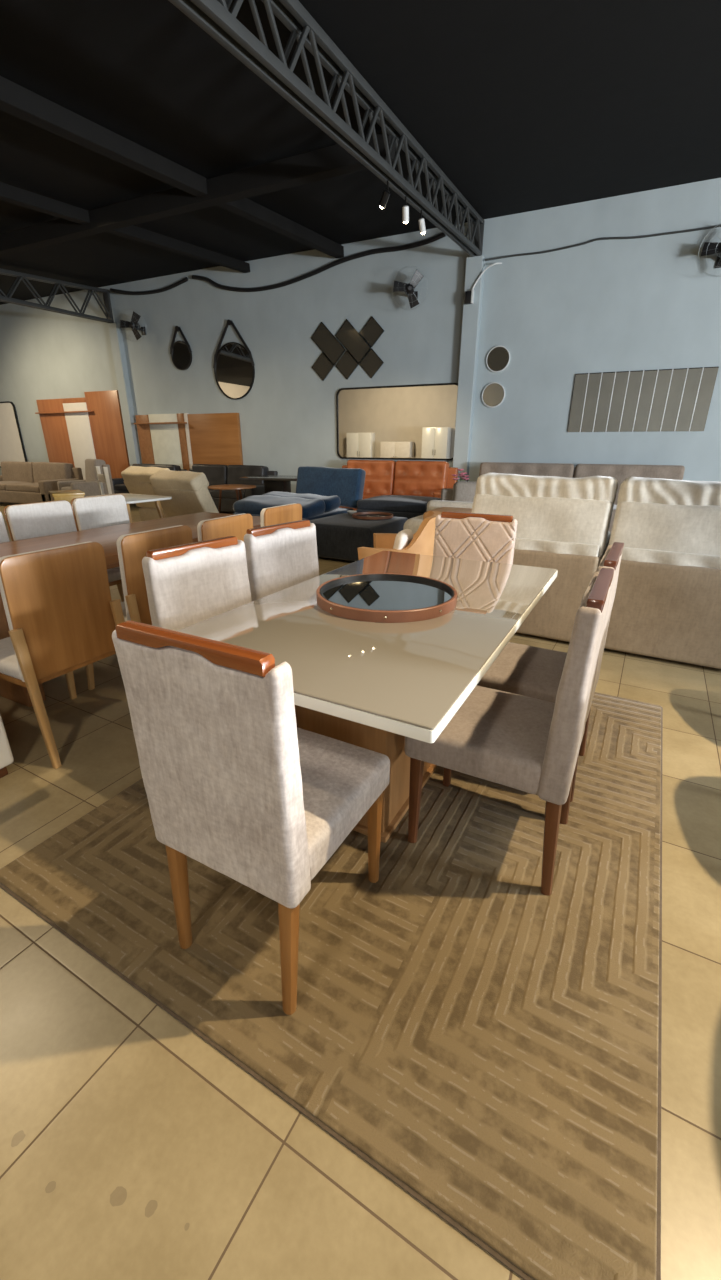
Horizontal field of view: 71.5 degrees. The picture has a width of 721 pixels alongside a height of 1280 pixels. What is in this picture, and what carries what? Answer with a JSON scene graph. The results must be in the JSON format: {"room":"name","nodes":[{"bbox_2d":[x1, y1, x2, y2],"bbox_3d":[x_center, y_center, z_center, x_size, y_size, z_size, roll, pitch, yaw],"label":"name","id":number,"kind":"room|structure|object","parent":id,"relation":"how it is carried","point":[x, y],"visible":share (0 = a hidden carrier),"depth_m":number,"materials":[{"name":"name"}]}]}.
{"room":"store","nodes":[
{"label":"store","id":0,"kind":"room"},
{"bbox_2d":[0,502,720,1279],"bbox_3d":[-3.374,-0.165,4.329,23.600,0.100,14.500,10,23,24],"label":"floor","id":1,"kind":"structure","parent":0,"point":[132,1147],"depth_m":1.11,"materials":[{"name":"ceramic"}]},
{"bbox_2d":[0,512,9,542],"bbox_3d":[-2.323,-0.324,3.212,0.586,0.957,0.521,11,24,25],"label":"chair","id":2,"kind":"object","parent":1,"relation":"on","point":[4,537],"visible":0.02,"depth_m":3.33,"materials":[{"name":"white fabric"}]},
{"bbox_2d":[0,714,13,777],"bbox_3d":[-1.995,0.391,2.132,0.760,0.470,0.520,12,24,27],"label":"chair","id":3,"kind":"object","parent":1,"relation":"on","point":[6,757],"visible":1,"depth_m":2.18,"materials":[{"name":"fabric"}]},
{"bbox_2d":[0,401,26,467],"bbox_3d":[-9.991,-5.410,14.214,1.360,2.440,0.060,10,23,24],"label":"mirror","id":4,"kind":"object","parent":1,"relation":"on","point":[11,442],"visible":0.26,"depth_m":13.97,"materials":[{"name":"black mirror"}]},
{"bbox_2d":[0,461,82,503],"bbox_3d":[-8.015,-3.735,11.958,2.900,0.971,1.000,10,23,24],"label":"sofa","id":5,"kind":"object","parent":1,"relation":"on","point":[20,482],"visible":0.77,"depth_m":11.66,"materials":[{"name":"fabric"}]},
{"bbox_2d":[0,481,30,490],"bbox_3d":[-8.605,-3.754,12.156,1.218,0.173,0.820,10,23,24],"label":"seat cushion","id":6,"kind":"object","parent":5,"relation":"on","point":[3,484],"depth_m":11.89,"materials":[{"name":"fabric"}]},
{"bbox_2d":[1,461,33,482],"bbox_3d":[-8.427,-4.136,12.405,1.219,0.551,0.315,10,23,24],"label":"cushion","id":7,"kind":"object","parent":5,"relation":"on","point":[11,470],"depth_m":12.25,"materials":[{"name":"fabric"}]},
{"bbox_2d":[5,483,39,492],"bbox_3d":[-7.494,-3.559,11.666,1.218,0.173,0.820,10,23,24],"label":"seat cushion","id":8,"kind":"object","parent":5,"relation":"on","point":[19,487],"depth_m":11.35,"materials":[{"name":"fabric"}]},
{"bbox_2d":[32,462,73,482],"bbox_3d":[-7.316,-3.941,11.914,1.219,0.551,0.315,10,23,24],"label":"cushion","id":9,"kind":"object","parent":5,"relation":"on","point":[41,471],"depth_m":11.74,"materials":[{"name":"fabric"}]},
{"bbox_2d":[0,541,124,768],"bbox_3d":[-1.527,0.013,2.438,0.586,0.957,0.521,11,24,25],"label":"chair","id":10,"kind":"object","parent":1,"relation":"on","point":[62,616],"visible":0.95,"depth_m":2.24,"materials":[{"name":"brown wood"}]},
{"bbox_2d":[4,500,123,601],"bbox_3d":[-2.131,-0.504,3.674,0.586,0.957,0.521,11,24,25],"label":"chair","id":11,"kind":"object","parent":1,"relation":"on","point":[39,519],"visible":0.24,"depth_m":3.61,"materials":[{"name":"white fabric"}]},
{"bbox_2d":[49,490,84,503],"bbox_3d":[-3.384,-1.302,5.911,0.320,0.865,0.460,-14,25,-32],"label":"stand","id":12,"kind":"object","parent":1,"relation":"on","point":[66,495],"visible":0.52,"depth_m":5.62,"materials":[{"name":"gold metal"}]},
{"bbox_2d":[57,459,113,495],"bbox_3d":[-6.025,-3.392,10.958,0.850,1.070,0.850,17,27,37],"label":"armchair","id":13,"kind":"object","parent":1,"relation":"on","point":[90,487],"visible":0.45,"depth_m":10.84,"materials":[{"name":"fabric"}]},
{"bbox_2d":[85,459,105,481],"bbox_3d":[-5.859,-3.660,11.062,0.566,0.646,0.328,17,27,37],"label":"cushion","id":14,"kind":"object","parent":13,"relation":"on","point":[90,473],"depth_m":10.88,"materials":[{"name":"grey fabric"}]},
{"bbox_2d":[71,494,129,569],"bbox_3d":[-1.940,-0.684,4.136,0.586,0.957,0.521,11,24,25],"label":"chair","id":15,"kind":"object","parent":1,"relation":"on","point":[93,512],"visible":0.2,"depth_m":4.04,"materials":[{"name":"white fabric"}]},
{"bbox_2d":[94,466,111,494],"bbox_3d":[-4.766,-2.579,8.983,0.455,1.002,0.450,-20,29,-41],"label":"chair","id":16,"kind":"object","parent":1,"relation":"on","point":[104,477],"visible":0.44,"depth_m":8.95,"materials":[{"name":"white fabric"}]},
{"bbox_2d":[84,493,171,522],"bbox_3d":[-2.951,-1.437,6.410,1.000,0.762,0.700,12,24,27],"label":"table","id":17,"kind":"object","parent":1,"relation":"on","point":[130,498],"visible":0.43,"depth_m":6.22,"materials":[{"name":"paint"}]},
{"bbox_2d":[0,512,260,706],"bbox_3d":[-1.686,-0.322,3.526,0.980,0.781,2.750,11,24,25],"label":"wooden table","id":18,"kind":"object","parent":1,"relation":"on","point":[107,537],"visible":0.37,"depth_m":3.31,"materials":[{"name":"brown wood"}]},
{"bbox_2d":[85,525,192,689],"bbox_3d":[-1.272,-0.174,2.918,0.586,0.957,0.521,11,24,25],"label":"chair","id":19,"kind":"object","parent":1,"relation":"on","point":[132,548],"visible":0.23,"depth_m":2.60,"materials":[{"name":"brown wood"}]},
{"bbox_2d":[121,466,169,520],"bbox_3d":[-3.163,-2.266,8.121,0.960,1.053,0.856,13,25,29],"label":"recliner","id":20,"kind":"object","parent":1,"relation":"on","point":[136,478],"visible":0.3,"depth_m":7.82,"materials":[{"name":"fabric"}]},
{"bbox_2d":[112,464,186,503],"bbox_3d":[-4.969,-3.631,11.753,1.700,0.942,0.850,10,23,24],"label":"sofa","id":21,"kind":"object","parent":1,"relation":"on","point":[119,486],"visible":0.2,"depth_m":11.64,"materials":[{"name":"grey leather"}]},
{"bbox_2d":[114,484,127,490],"bbox_3d":[-5.003,-3.566,11.700,1.368,0.174,0.670,10,23,24],"label":"seat cushion","id":22,"kind":"object","parent":21,"relation":"on","point":[117,487],"depth_m":11.61,"materials":[{"name":"black fabric"}]},
{"bbox_2d":[132,464,180,470],"bbox_3d":[-4.857,-3.910,11.890,1.373,0.520,0.311,10,23,24],"label":"cushion","id":23,"kind":"object","parent":21,"relation":"on","point":[172,467],"depth_m":11.61,"materials":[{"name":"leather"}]},
{"bbox_2d":[150,470,218,516],"bbox_3d":[-2.234,-1.808,6.955,0.960,1.053,0.856,15,26,33],"label":"recliner","id":24,"kind":"object","parent":1,"relation":"on","point":[188,490],"visible":0.59,"depth_m":6.52,"materials":[{"name":"fabric"}]},
{"bbox_2d":[197,513,252,541],"bbox_3d":[-1.027,-0.361,3.398,0.586,0.957,0.521,11,24,25],"label":"chair","id":25,"kind":"object","parent":1,"relation":"on","point":[237,525],"visible":0.16,"depth_m":3.12,"materials":[{"name":"brown wood"}]},
{"bbox_2d":[207,484,255,512],"bbox_3d":[-2.268,-2.394,8.956,0.840,0.692,0.840,10,23,24],"label":"side table","id":26,"kind":"object","parent":1,"relation":"on","point":[236,487],"visible":0.78,"depth_m":8.73,"materials":[{"name":"brown wood"}]},
{"bbox_2d":[189,464,277,511],"bbox_3d":[-2.977,-3.215,10.662,2.350,0.971,0.950,10,23,24],"label":"leather sofa","id":27,"kind":"object","parent":1,"relation":"on","point":[216,474],"visible":0.34,"depth_m":10.47,"materials":[{"name":"black leather"}]},
{"bbox_2d":[192,464,227,485],"bbox_3d":[-3.287,-3.588,11.037,0.957,0.550,0.314,10,23,24],"label":"cushion","id":28,"kind":"object","parent":27,"relation":"on","point":[216,474],"depth_m":10.85,"materials":[{"name":"grey leather"}]},
{"bbox_2d":[209,489,244,498],"bbox_3d":[-2.571,-3.059,10.420,0.963,0.174,0.770,10,23,24],"label":"seat cushion","id":29,"kind":"object","parent":27,"relation":"on","point":[226,494],"depth_m":10.09,"materials":[{"name":"grey leather"}]},
{"bbox_2d":[227,465,268,484],"bbox_3d":[-2.406,-3.434,10.648,0.957,0.550,0.314,10,23,24],"label":"cushion","id":30,"kind":"object","parent":27,"relation":"on","point":[234,472],"depth_m":10.50,"materials":[{"name":"grey leather"}]},
{"bbox_2d":[239,475,296,492],"bbox_3d":[-1.540,-2.631,9.384,1.100,0.820,0.850,7,22,16],"label":"table","id":31,"kind":"object","parent":1,"relation":"on","point":[280,483],"visible":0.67,"depth_m":9.14,"materials":[{"name":"wood"}]},
{"bbox_2d":[260,503,301,526],"bbox_3d":[-0.766,-0.585,3.974,0.586,0.957,0.521,11,24,25],"label":"chair","id":32,"kind":"object","parent":1,"relation":"on","point":[289,512],"visible":0.12,"depth_m":3.69,"materials":[{"name":"brown wood"}]},
{"bbox_2d":[233,466,365,519],"bbox_3d":[-0.912,-2.078,7.598,1.490,1.013,1.505,11,24,26],"label":"sofa","id":33,"kind":"object","parent":1,"relation":"on","point":[320,491],"visible":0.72,"depth_m":7.63,"materials":[{"name":"fabric"}]},
{"bbox_2d":[233,495,324,517],"bbox_3d":[-1.193,-1.929,7.292,1.320,0.285,0.611,11,24,26],"label":"seat cushion","id":34,"kind":"object","parent":33,"relation":"on","point":[253,505],"depth_m":7.16,"materials":[{"name":"blue fabric"}]},
{"bbox_2d":[263,491,340,512],"bbox_3d":[-0.947,-2.122,7.681,1.320,0.246,0.433,11,24,26],"label":"cushion","id":35,"kind":"object","parent":33,"relation":"on","point":[332,503],"depth_m":7.47,"materials":[{"name":"blue fabric"}]},
{"bbox_2d":[0,692,662,1279],"bbox_3d":[0.219,0.590,2.264,2.000,0.013,2.510,12,24,27],"label":"area rug","id":36,"kind":"object","parent":1,"relation":"on","point":[489,1043],"visible":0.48,"depth_m":1.37,"materials":[{"name":"beige carpet"}]},
{"bbox_2d":[142,536,251,630],"bbox_3d":[-0.460,0.134,2.038,0.532,1.002,0.466,15,26,33],"label":"dining chair","id":37,"kind":"object","parent":36,"relation":"on","point":[189,584],"visible":0.38,"depth_m":1.97,"materials":[{"name":"fabric"}]},
{"bbox_2d":[112,620,389,1014],"bbox_3d":[-0.230,0.383,1.404,0.466,1.002,0.541,11,24,27],"label":"dining chair","id":38,"kind":"object","parent":36,"relation":"on","point":[233,785],"visible":1,"depth_m":1.12,"materials":[{"name":"pale velvet fabric"},{"name":"honey wood"},{"name":"orange wood"}]},
{"bbox_2d":[244,520,318,601],"bbox_3d":[-0.197,-0.050,2.510,0.532,1.002,0.466,15,26,33],"label":"dining chair","id":39,"kind":"object","parent":36,"relation":"on","point":[279,557],"visible":0.36,"depth_m":2.44,"materials":[{"name":"fabric"}]},
{"bbox_2d":[177,551,557,842],"bbox_3d":[0.152,0.186,2.228,1.010,0.768,1.792,11,24,27],"label":"dining table","id":40,"kind":"object","parent":36,"relation":"on","point":[371,686],"visible":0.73,"depth_m":1.72,"materials":[{"name":"beige glass"}]},
{"bbox_2d":[316,573,457,622],"bbox_3d":[0.106,-0.186,2.065,0.576,0.043,0.576,6,22,14],"label":"serving tray","id":41,"kind":"object","parent":40,"relation":"on","point":[372,597],"visible":1,"depth_m":2.01,"materials":[{"name":"brown leather"}]},
{"bbox_2d":[321,578,452,609],"bbox_3d":[0.106,-0.185,2.066,0.541,0.012,0.541,6,22,14],"label":"mirror glass","id":42,"kind":"object","parent":41,"relation":"on","point":[338,593],"depth_m":2.05,"materials":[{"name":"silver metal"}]},
{"bbox_2d":[433,511,517,563],"bbox_3d":[0.549,-0.176,2.839,0.466,1.002,0.532,11,24,25],"label":"dining chair","id":43,"kind":"object","parent":36,"relation":"on","point":[461,535],"visible":0.37,"depth_m":2.86,"materials":[{"name":"fabric"}]},
{"bbox_2d":[404,568,613,895],"bbox_3d":[0.483,0.258,1.728,0.530,1.002,0.466,11,24,27],"label":"dining chair","id":44,"kind":"object","parent":36,"relation":"on","point":[520,742],"visible":0.9,"depth_m":1.56,"materials":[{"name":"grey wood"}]},
{"bbox_2d":[477,542,623,801],"bbox_3d":[0.739,0.090,2.158,0.530,1.002,0.466,12,24,27],"label":"dining chair","id":45,"kind":"object","parent":36,"relation":"on","point":[525,670],"visible":0.4,"depth_m":2.04,"materials":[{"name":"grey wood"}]},
{"bbox_2d":[309,513,407,560],"bbox_3d":[-0.066,-1.367,6.654,1.050,0.460,1.150,12,24,27],"label":"ottoman","id":46,"kind":"object","parent":1,"relation":"on","point":[339,536],"visible":0.49,"depth_m":6.17,"materials":[{"name":"grey fabric"}]},
{"bbox_2d":[347,510,356,514],"bbox_3d":[-0.120,-1.777,6.997,0.150,0.050,0.150,10,23,24],"label":"bowl","id":47,"kind":"object","parent":46,"relation":"on","point":[350,512],"visible":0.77,"depth_m":6.96,"materials":[{"name":"paint"}]},
{"bbox_2d":[352,512,392,519],"bbox_3d":[0.163,-1.667,6.729,0.552,0.045,0.552,10,23,24],"label":"tray","id":48,"kind":"object","parent":46,"relation":"on","point":[359,515],"visible":1,"depth_m":6.76,"materials":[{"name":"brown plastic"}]},
{"bbox_2d":[339,460,457,510],"bbox_3d":[0.504,-2.688,9.152,2.320,1.105,1.000,10,23,24],"label":"leather sofa","id":49,"kind":"object","parent":1,"relation":"on","point":[382,477],"visible":0.38,"depth_m":9.15,"materials":[{"name":"orange leather"}]},
{"bbox_2d":[347,460,395,494],"bbox_3d":[0.199,-3.076,9.560,0.986,0.680,0.314,10,23,24],"label":"cushion","id":50,"kind":"object","parent":49,"relation":"on","point":[380,474],"depth_m":9.38,"materials":[{"name":"orange leather"}]},
{"bbox_2d":[363,493,384,498],"bbox_3d":[0.018,-2.626,9.328,0.988,0.174,0.820,10,23,24],"label":"seat cushion","id":51,"kind":"object","parent":49,"relation":"on","point":[365,495],"depth_m":9.28,"materials":[{"name":"orange leather"}]},
{"bbox_2d":[393,461,449,495],"bbox_3d":[1.102,-2.918,9.161,0.986,0.680,0.314,10,23,24],"label":"cushion","id":52,"kind":"object","parent":49,"relation":"on","point":[415,478],"depth_m":9.05,"materials":[{"name":"orange leather"}]},
{"bbox_2d":[356,495,440,518],"bbox_3d":[0.654,-1.930,7.885,1.100,0.617,1.100,10,23,24],"label":"chaise","id":53,"kind":"object","parent":1,"relation":"on","point":[407,506],"visible":0.46,"depth_m":7.38,"materials":[{"name":"grey fabric"}]},
{"bbox_2d":[358,510,440,559],"bbox_3d":[0.282,-0.584,4.082,0.690,0.884,0.740,4,22,11],"label":"armchair","id":54,"kind":"object","parent":1,"relation":"on","point":[422,543],"visible":0.16,"depth_m":3.71,"materials":[{"name":"wood"}]},
{"bbox_2d":[393,529,412,549],"bbox_3d":[0.314,-0.688,3.849,0.166,0.298,0.342,5,22,12],"label":"throw pillow","id":55,"kind":"object","parent":54,"relation":"on","point":[403,538],"visible":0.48,"depth_m":3.69,"materials":[{"name":"white fabric"}]},
{"bbox_2d":[403,500,472,533],"bbox_3d":[0.938,-1.072,5.461,0.760,0.795,0.780,12,24,27],"label":"armchair","id":56,"kind":"object","parent":1,"relation":"on","point":[414,523],"visible":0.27,"depth_m":5.38,"materials":[{"name":"fabric"}]},
{"bbox_2d":[423,507,471,518],"bbox_3d":[0.984,-1.309,5.279,0.500,0.120,0.550,12,24,27],"label":"seat cushion","id":57,"kind":"object","parent":56,"relation":"on","point":[450,509],"depth_m":5.30,"materials":[{"name":"beige fabric"}]},
{"bbox_2d":[441,481,475,501],"bbox_3d":[1.495,-1.658,6.790,0.800,0.911,0.900,2,21,5],"label":"armchair","id":58,"kind":"object","parent":1,"relation":"on","point":[463,491],"visible":0.12,"depth_m":6.85,"materials":[{"name":"grey fabric"}]},
{"bbox_2d":[452,481,475,501],"bbox_3d":[1.522,-1.957,6.973,0.477,0.487,0.306,2,21,5],"label":"cushion","id":59,"kind":"object","parent":58,"relation":"on","point":[463,491],"depth_m":6.84,"materials":[{"name":"grey fabric"}]},
{"bbox_2d":[471,473,617,641],"bbox_3d":[1.434,-0.713,4.009,0.978,1.176,0.928,12,24,28],"label":"reclining sofa","id":60,"kind":"object","parent":1,"relation":"on","point":[563,525],"visible":0.7,"depth_m":3.57,"materials":[{"name":"beige fabric"}]},
{"bbox_2d":[479,462,684,532],"bbox_3d":[3.274,-2.182,7.877,3.030,1.105,1.000,10,23,24],"label":"tufted sofa","id":61,"kind":"object","parent":1,"relation":"on","point":[620,472],"visible":0.17,"depth_m":7.84,"materials":[{"name":"fabric"}]},
{"bbox_2d":[479,462,574,477],"bbox_3d":[2.736,-2.612,8.388,1.501,0.680,0.314,10,23,24],"label":"cushion","id":62,"kind":"object","parent":61,"relation":"on","point":[534,469],"depth_m":8.20,"materials":[{"name":"fabric"}]},
{"bbox_2d":[611,505,616,519],"bbox_3d":[3.923,-1.922,7.552,1.503,0.174,0.820,10,23,24],"label":"seat cushion","id":63,"kind":"object","parent":61,"relation":"on","point":[614,508],"depth_m":7.25,"materials":[{"name":"fabric"}]},
{"bbox_2d":[574,464,684,504],"bbox_3d":[4.104,-2.372,7.784,1.501,0.680,0.314,10,23,24],"label":"cushion","id":64,"kind":"object","parent":61,"relation":"on","point":[620,472],"depth_m":7.63,"materials":[{"name":"fabric"}]},
{"bbox_2d":[604,477,720,668],"bbox_3d":[2.293,-0.525,3.534,0.978,1.176,0.928,12,24,28],"label":"reclining sofa","id":65,"kind":"object","parent":1,"relation":"on","point":[667,602],"visible":0.8,"depth_m":3.25,"materials":[{"name":"beige fabric"}]},
{"bbox_3d":[1.558,-2.000,8.051,0.350,0.630,0.350,10,23,24],"label":"table","id":66,"kind":"object","parent":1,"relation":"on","visible":0},
{"bbox_2d":[452,469,468,480],"bbox_3d":[1.561,-2.481,7.872,0.256,0.395,0.233,-6,22,-16],"label":"flower vase","id":67,"kind":"object","parent":66,"relation":"on","point":[462,475],"visible":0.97,"depth_m":7.81,"materials":[{"name":"white paint"}]},
{"bbox_2d":[0,0,720,304],"bbox_3d":[-3.363,-4.285,2.718,24.000,0.760,14.900,10,23,24],"label":"ceiling","id":68,"kind":"structure","parent":0,"point":[523,105],"depth_m":4.67,"materials":[{"name":"black paint"}]},
{"bbox_2d":[0,132,394,256],"bbox_3d":[-3.290,-5.593,6.627,8.000,0.200,0.160,10,23,24],"label":"ceiling beam","id":69,"kind":"structure","parent":68,"relation":"attached to","point":[332,161],"depth_m":5.98,"materials":[{"name":"black paint"}]},
{"bbox_2d":[169,0,484,256],"bbox_3d":[-0.010,-4.483,4.317,0.160,1.202,8.624,10,23,24],"label":"roof truss","id":70,"kind":"object","parent":68,"relation":"attached to","point":[214,17],"visible":1,"depth_m":3.92,"materials":[{"name":"grey metal"}]},
{"bbox_2d":[379,180,389,208],"bbox_3d":[0.240,-4.446,5.002,0.072,0.201,0.132,-14,26,-33],"label":"spotlight","id":71,"kind":"object","parent":70,"relation":"attached to","point":[385,196],"visible":1,"depth_m":4.99,"materials":[{"name":"black metal"}]},
{"bbox_2d":[402,196,408,223],"bbox_3d":[0.488,-4.635,5.398,0.071,0.224,0.104,6,22,15],"label":"spotlight","id":72,"kind":"object","parent":70,"relation":"attached to","point":[405,209],"visible":1,"depth_m":5.38,"materials":[{"name":"white metal"}]},
{"bbox_2d":[418,210,425,234],"bbox_3d":[0.716,-4.837,5.798,0.106,0.223,0.071,-16,27,-36],"label":"spotlight","id":73,"kind":"object","parent":70,"relation":"attached to","point":[422,228],"visible":1,"depth_m":5.78,"materials":[{"name":"white metal"}]},
{"bbox_2d":[0,178,720,492],"bbox_3d":[-0.214,-4.950,9.586,24.000,5.000,0.200,10,23,24],"label":"wall","id":74,"kind":"structure","parent":0,"point":[647,303],"depth_m":8.55,"materials":[{"name":"blue paint"}]},
{"bbox_2d":[0,268,113,322],"bbox_3d":[-6.747,-6.449,8.889,0.160,0.782,5.422,10,23,24],"label":"roof truss","id":75,"kind":"object","parent":74,"relation":"attached to","point":[7,298],"visible":1,"depth_m":10.06,"materials":[{"name":"grey metal"}]},
{"bbox_2d":[35,390,129,479],"bbox_3d":[-7.122,-5.036,12.837,3.000,2.360,0.180,10,23,24],"label":"panel","id":76,"kind":"object","parent":74,"relation":"attached to","point":[75,430],"depth_m":12.65,"materials":[{"name":"brown wood"}]},
{"bbox_2d":[35,411,93,413],"bbox_3d":[-7.544,-5.784,12.714,2.100,0.030,0.100,10,23,24],"label":"shelf","id":77,"kind":"object","parent":76,"relation":"attached to","point":[40,412],"depth_m":12.68,"materials":[{"name":"brown wood"}]},
{"bbox_2d":[0,182,249,272],"bbox_3d":[-3.769,-5.580,6.550,0.140,0.795,7.462,10,23,24],"label":"trim","id":78,"kind":"structure","parent":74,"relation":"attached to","point":[8,193],"depth_m":7.17,"materials":[{"name":"black paint"}]},
{"bbox_2d":[108,322,141,465],"bbox_3d":[-5.541,-5.307,11.973,0.260,3.900,0.160,10,23,24],"label":"trim","id":79,"kind":"structure","parent":74,"relation":"attached to","point":[116,338],"depth_m":11.71,"materials":[{"name":"blue paint"}]},
{"bbox_2d":[117,309,146,341],"bbox_3d":[-4.890,-6.764,10.765,0.572,0.597,0.483,-14,26,-33],"label":"wall fan","id":80,"kind":"object","parent":74,"relation":"attached to","point":[134,324],"visible":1,"depth_m":10.75,"materials":[{"name":"black plastic"}]},
{"bbox_2d":[110,277,187,294],"bbox_3d":[-4.456,-7.436,10.587,2.082,0.197,0.160,8,23,20],"label":"cable","id":81,"kind":"object","parent":74,"relation":"attached to","point":[185,279],"visible":1,"depth_m":10.59,"materials":[{"name":"black plastic"}]},
{"bbox_2d":[0,76,343,258],"bbox_3d":[-1.963,-5.264,5.752,0.160,0.815,7.464,10,23,24],"label":"ceiling beam","id":82,"kind":"structure","parent":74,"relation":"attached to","point":[16,100],"depth_m":5.00,"materials":[{"name":"black paint"}]},
{"bbox_2d":[170,326,191,369],"bbox_3d":[-3.883,-6.279,10.779,0.598,0.830,0.070,10,23,24],"label":"mirror","id":83,"kind":"object","parent":74,"relation":"attached to","point":[180,351],"visible":1,"depth_m":10.81,"materials":[{"name":"black mirror"}]},
{"bbox_2d":[172,341,189,368],"bbox_3d":[-3.876,-6.159,10.842,0.536,0.536,0.010,10,23,24],"label":"mirror glass","id":84,"kind":"object","parent":83,"relation":"attached to","point":[180,349],"depth_m":10.83,"materials":[{"name":"black mirror"}]},
{"bbox_2d":[134,413,242,470],"bbox_3d":[-3.992,-4.219,11.536,2.990,1.840,0.220,10,23,24],"label":"panel","id":85,"kind":"object","parent":74,"relation":"attached to","point":[184,440],"visible":0.58,"depth_m":11.37,"materials":[{"name":"brown wood"}]},
{"bbox_2d":[134,422,186,424],"bbox_3d":[-4.613,-4.987,11.518,1.500,0.035,0.160,10,23,24],"label":"shelf","id":86,"kind":"object","parent":85,"relation":"attached to","point":[137,423],"depth_m":11.47,"materials":[{"name":"brown wood"}]},
{"bbox_2d":[213,319,254,399],"bbox_3d":[-2.637,-5.772,10.341,1.053,1.450,0.070,10,23,24],"label":"mirror","id":87,"kind":"object","parent":74,"relation":"attached to","point":[234,369],"visible":1,"depth_m":10.39,"materials":[{"name":"black mirror"}]},
{"bbox_2d":[215,343,252,397],"bbox_3d":[-2.630,-5.596,10.427,0.976,1.014,0.010,10,23,24],"label":"mirror glass","id":88,"kind":"object","parent":87,"relation":"attached to","point":[233,361],"depth_m":10.41,"materials":[{"name":"mirror"}]},
{"bbox_2d":[192,232,445,291],"bbox_3d":[-1.016,-6.741,9.128,5.265,0.443,0.068,10,23,24],"label":"cable","id":89,"kind":"object","parent":74,"relation":"attached to","point":[441,235],"visible":0.98,"depth_m":8.92,"materials":[{"name":"black plastic"}]},
{"bbox_2d":[312,352,333,380],"bbox_3d":[-0.722,-5.241,9.599,0.488,0.488,0.024,10,23,24],"label":"mirror","id":90,"kind":"object","parent":74,"relation":"attached to","point":[323,365],"visible":1,"depth_m":9.59,"materials":[{"name":"brown mirror"}]},
{"bbox_2d":[311,322,345,364],"bbox_3d":[-0.608,-5.571,9.413,0.732,0.732,0.024,10,23,24],"label":"mirror","id":91,"kind":"object","parent":74,"relation":"attached to","point":[324,339],"visible":1,"depth_m":9.40,"materials":[{"name":"brown mirror"}]},
{"bbox_2d":[335,350,358,379],"bbox_3d":[-0.252,-5.159,9.392,0.488,0.488,0.024,10,23,24],"label":"mirror","id":92,"kind":"object","parent":74,"relation":"attached to","point":[347,364],"visible":1,"depth_m":9.38,"materials":[{"name":"brown mirror"}]},
{"bbox_2d":[335,319,370,362],"bbox_3d":[-0.139,-5.489,9.205,0.732,0.732,0.024,10,23,24],"label":"mirror","id":93,"kind":"object","parent":74,"relation":"attached to","point":[347,334],"visible":1,"depth_m":9.20,"materials":[{"name":"brown mirror"}]},
{"bbox_2d":[360,316,383,346],"bbox_3d":[0.205,-5.545,9.008,0.488,0.488,0.024,10,23,24],"label":"mirror","id":94,"kind":"object","parent":74,"relation":"attached to","point":[371,332],"visible":1,"depth_m":9.00,"materials":[{"name":"brown mirror"}]},
{"bbox_2d":[360,348,383,377],"bbox_3d":[0.204,-5.079,9.190,0.488,0.488,0.024,10,23,24],"label":"mirror","id":95,"kind":"object","parent":74,"relation":"attached to","point":[371,363],"visible":1,"depth_m":9.18,"materials":[{"name":"brown mirror"}]},
{"bbox_2d":[336,383,457,459],"bbox_3d":[0.646,-4.049,9.360,2.460,1.270,0.035,10,23,24],"label":"wall mirror","id":96,"kind":"object","parent":74,"relation":"attached to","point":[397,422],"visible":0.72,"depth_m":9.34,"materials":[{"name":"black mirror"}]},
{"bbox_2d":[391,266,427,309],"bbox_3d":[0.824,-5.782,8.236,0.577,0.597,0.469,-16,26,-35],"label":"wall fan","id":97,"kind":"object","parent":74,"relation":"attached to","point":[408,288],"visible":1,"depth_m":8.21,"materials":[{"name":"black plastic"}]},
{"bbox_2d":[453,255,484,481],"bbox_3d":[1.821,-4.129,8.679,0.270,4.140,0.160,10,23,24],"label":"trim","id":98,"kind":"structure","parent":74,"relation":"attached to","point":[475,265],"depth_m":8.41,"materials":[{"name":"blue paint"}]},
{"bbox_2d":[465,289,474,304],"bbox_3d":[1.751,-5.509,8.035,0.130,0.190,0.080,10,23,24],"label":"box","id":99,"kind":"object","parent":74,"relation":"attached to","point":[469,295],"visible":1,"depth_m":8.01,"materials":[{"name":"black plastic"}]},
{"bbox_2d":[471,262,501,290],"bbox_3d":[1.982,-5.717,7.870,0.448,0.377,0.116,4,22,9],"label":"wire","id":100,"kind":"object","parent":99,"relation":"attached to","point":[486,268],"visible":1,"depth_m":7.84,"materials":[{"name":"white plastic"}]},
{"bbox_2d":[482,382,504,407],"bbox_3d":[2.255,-4.159,8.497,0.390,0.390,0.034,10,23,24],"label":"round mirror","id":101,"kind":"object","parent":74,"relation":"attached to","point":[493,394],"visible":1,"depth_m":8.49,"materials":[{"name":"white mirror"}]},
{"bbox_2d":[486,346,509,372],"bbox_3d":[2.279,-4.653,8.292,0.390,0.390,0.034,10,23,24],"label":"round mirror","id":102,"kind":"object","parent":74,"relation":"attached to","point":[498,357],"visible":1,"depth_m":8.29,"materials":[{"name":"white mirror"}]},
{"bbox_2d":[485,224,720,260],"bbox_3d":[3.747,-5.701,7.110,3.907,0.127,0.139,9,23,22],"label":"wire","id":103,"kind":"object","parent":74,"relation":"attached to","point":[708,227],"visible":0.99,"depth_m":7.19,"materials":[{"name":"grey metal"}]},
{"bbox_2d":[568,367,718,431],"bbox_3d":[4.256,-3.655,7.674,1.900,0.850,0.032,10,23,24],"label":"mirror","id":104,"kind":"object","parent":74,"relation":"attached to","point":[662,399],"visible":1,"depth_m":7.64,"materials":[{"name":"grey mirror"}]},
{"bbox_2d":[698,223,720,276],"bbox_3d":[4.776,-5.110,6.569,0.596,0.597,0.489,10,23,24],"label":"wall fan","id":105,"kind":"object","parent":74,"relation":"attached to","point":[709,248],"visible":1,"depth_m":6.58,"materials":[{"name":"black plastic"}]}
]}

